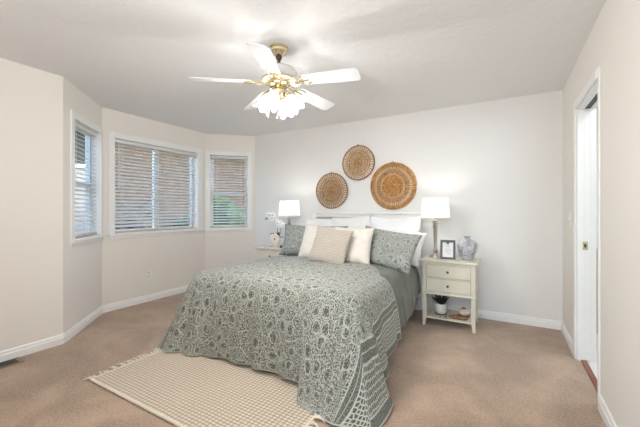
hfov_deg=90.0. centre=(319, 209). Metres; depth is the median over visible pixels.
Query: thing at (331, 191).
disc
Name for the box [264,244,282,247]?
hardcover book
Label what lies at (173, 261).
wall
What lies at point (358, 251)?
throw pillow
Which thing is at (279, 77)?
ceiling fan
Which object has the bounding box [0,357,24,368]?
floor vent
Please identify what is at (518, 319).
baseboard
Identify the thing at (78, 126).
window blind
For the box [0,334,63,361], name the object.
baseboard
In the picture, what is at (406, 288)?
coverlet
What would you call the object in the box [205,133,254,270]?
wall
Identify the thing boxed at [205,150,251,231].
window
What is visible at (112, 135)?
window
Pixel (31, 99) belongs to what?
wall
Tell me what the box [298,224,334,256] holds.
throw pillow
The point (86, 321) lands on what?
baseboard
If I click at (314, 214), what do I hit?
bed
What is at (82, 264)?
wall
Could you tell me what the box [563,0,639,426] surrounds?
wall
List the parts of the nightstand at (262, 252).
drawer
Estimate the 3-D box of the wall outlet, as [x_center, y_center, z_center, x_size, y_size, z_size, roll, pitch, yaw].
[-2.292,0.863,4.281,0.010,0.116,0.072,0,0,30]
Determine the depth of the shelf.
3.38 m
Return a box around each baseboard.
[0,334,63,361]
[63,306,102,342]
[102,285,188,312]
[421,302,561,329]
[561,321,572,354]
[597,395,616,426]
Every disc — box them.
[316,173,347,208]
[342,144,374,179]
[370,161,416,209]
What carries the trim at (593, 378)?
attached to the wall at (612, 44)
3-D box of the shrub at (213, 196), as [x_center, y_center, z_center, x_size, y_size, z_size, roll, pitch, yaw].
[-2.356,0.736,7.885,1.698,2.224,1.780,0,0,30]
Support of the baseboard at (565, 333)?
attached to the wall at (612, 44)
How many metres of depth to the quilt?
2.31 m
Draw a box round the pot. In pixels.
[435,302,446,313]
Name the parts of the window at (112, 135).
frame, sill, meeting rail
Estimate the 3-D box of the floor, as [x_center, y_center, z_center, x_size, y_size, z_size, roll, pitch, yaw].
[-0.312,1.269,1.190,6.530,0.102,7.750,0,0,30]
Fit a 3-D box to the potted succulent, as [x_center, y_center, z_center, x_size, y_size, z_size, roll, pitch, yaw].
[1.302,1.015,3.479,0.183,0.221,0.169,0,0,30]
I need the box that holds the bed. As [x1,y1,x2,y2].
[311,212,420,309]
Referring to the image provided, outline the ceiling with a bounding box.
[0,0,605,135]
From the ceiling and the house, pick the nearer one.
the ceiling
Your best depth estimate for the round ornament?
4.53 m
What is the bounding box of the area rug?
[83,348,325,426]
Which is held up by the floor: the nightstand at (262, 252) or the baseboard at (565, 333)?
the nightstand at (262, 252)
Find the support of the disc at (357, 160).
attached to the wall at (498, 164)
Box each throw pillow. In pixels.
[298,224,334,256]
[335,227,373,263]
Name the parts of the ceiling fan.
blade, blade, lamp shade, blade, lamp shade, lamp shade, lamp shade, blade, blade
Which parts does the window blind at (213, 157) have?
rail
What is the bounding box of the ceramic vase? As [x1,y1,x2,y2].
[457,236,477,260]
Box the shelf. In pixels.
[426,307,476,324]
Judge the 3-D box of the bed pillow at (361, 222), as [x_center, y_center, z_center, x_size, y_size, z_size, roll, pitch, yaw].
[0.393,0.315,4.114,0.628,0.520,0.223,0,0,28]
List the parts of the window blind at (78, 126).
ladder cord, rail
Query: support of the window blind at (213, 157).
attached to the window at (208, 153)
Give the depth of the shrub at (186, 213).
9.16 m
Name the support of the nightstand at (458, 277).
on the floor
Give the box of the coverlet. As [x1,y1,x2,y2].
[286,255,420,327]
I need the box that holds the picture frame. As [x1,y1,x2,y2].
[440,240,454,259]
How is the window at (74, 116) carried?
attached to the wall at (82, 264)
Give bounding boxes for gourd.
[457,307,469,317]
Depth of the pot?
3.42 m
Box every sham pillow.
[279,224,347,254]
[366,226,421,275]
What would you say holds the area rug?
on the floor
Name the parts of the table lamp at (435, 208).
lamp shade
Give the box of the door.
[573,66,600,398]
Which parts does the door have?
edge pull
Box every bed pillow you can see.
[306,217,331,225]
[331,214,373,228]
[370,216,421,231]
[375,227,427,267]
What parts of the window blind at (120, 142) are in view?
rail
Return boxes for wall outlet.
[146,270,150,278]
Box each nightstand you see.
[254,246,285,259]
[420,255,480,332]
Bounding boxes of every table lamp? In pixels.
[278,200,299,224]
[421,198,449,257]
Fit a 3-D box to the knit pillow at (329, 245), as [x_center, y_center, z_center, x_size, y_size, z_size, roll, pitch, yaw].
[0.101,0.376,3.301,0.463,0.426,0.217,0,0,33]
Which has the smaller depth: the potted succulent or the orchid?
the potted succulent
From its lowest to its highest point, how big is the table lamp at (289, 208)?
0.656 m
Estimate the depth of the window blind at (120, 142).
4.37 m
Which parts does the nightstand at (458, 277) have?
leg, leg, drawer, drawer, frame, leg, leg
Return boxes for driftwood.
[449,315,468,319]
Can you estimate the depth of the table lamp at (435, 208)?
3.43 m
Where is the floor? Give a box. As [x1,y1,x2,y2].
[0,292,605,426]
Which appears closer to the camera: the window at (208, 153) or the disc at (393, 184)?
the disc at (393, 184)
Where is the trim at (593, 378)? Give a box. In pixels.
[581,360,596,390]
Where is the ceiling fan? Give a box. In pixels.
[189,42,360,118]
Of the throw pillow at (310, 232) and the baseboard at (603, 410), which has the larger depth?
the throw pillow at (310, 232)
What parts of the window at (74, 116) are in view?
meeting rail, frame, sill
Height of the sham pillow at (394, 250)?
0.439 m
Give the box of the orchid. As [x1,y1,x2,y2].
[265,211,284,243]
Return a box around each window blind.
[75,122,96,237]
[115,139,195,232]
[210,156,246,226]
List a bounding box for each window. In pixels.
[70,109,104,246]
[108,131,202,238]
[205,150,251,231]
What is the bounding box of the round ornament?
[270,234,279,243]
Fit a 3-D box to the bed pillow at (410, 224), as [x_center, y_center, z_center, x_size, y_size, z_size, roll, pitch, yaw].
[0.872,0.314,3.810,0.646,0.483,0.229,0,0,33]
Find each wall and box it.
[0,58,62,350]
[63,77,101,332]
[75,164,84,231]
[102,107,204,304]
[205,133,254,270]
[255,90,562,320]
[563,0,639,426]
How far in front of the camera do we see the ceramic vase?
3.30 m
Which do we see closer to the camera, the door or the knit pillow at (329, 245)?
the door
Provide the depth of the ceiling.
2.42 m
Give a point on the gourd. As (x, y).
(462, 312)
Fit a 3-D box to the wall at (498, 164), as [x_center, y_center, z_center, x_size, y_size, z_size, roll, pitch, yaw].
[0.783,0.000,4.306,4.210,2.440,0.140,0,0,30]
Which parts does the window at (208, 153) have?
sill, frame, meeting rail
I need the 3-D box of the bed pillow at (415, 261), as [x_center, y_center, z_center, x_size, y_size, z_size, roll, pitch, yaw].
[0.859,0.403,3.661,0.698,0.426,0.224,0,0,36]
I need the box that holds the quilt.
[155,256,400,426]
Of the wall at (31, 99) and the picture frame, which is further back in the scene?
the picture frame
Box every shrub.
[115,200,172,228]
[171,213,189,225]
[185,196,244,225]
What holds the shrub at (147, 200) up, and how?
on the garden
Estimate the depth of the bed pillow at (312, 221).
4.37 m
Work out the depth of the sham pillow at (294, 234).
3.98 m
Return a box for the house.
[75,131,244,219]
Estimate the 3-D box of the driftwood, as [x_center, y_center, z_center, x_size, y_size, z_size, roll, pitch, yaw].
[1.423,1.105,3.288,0.190,0.039,0.048,0,0,41]
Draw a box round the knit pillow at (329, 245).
[307,225,353,263]
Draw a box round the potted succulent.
[432,295,448,314]
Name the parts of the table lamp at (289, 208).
lamp shade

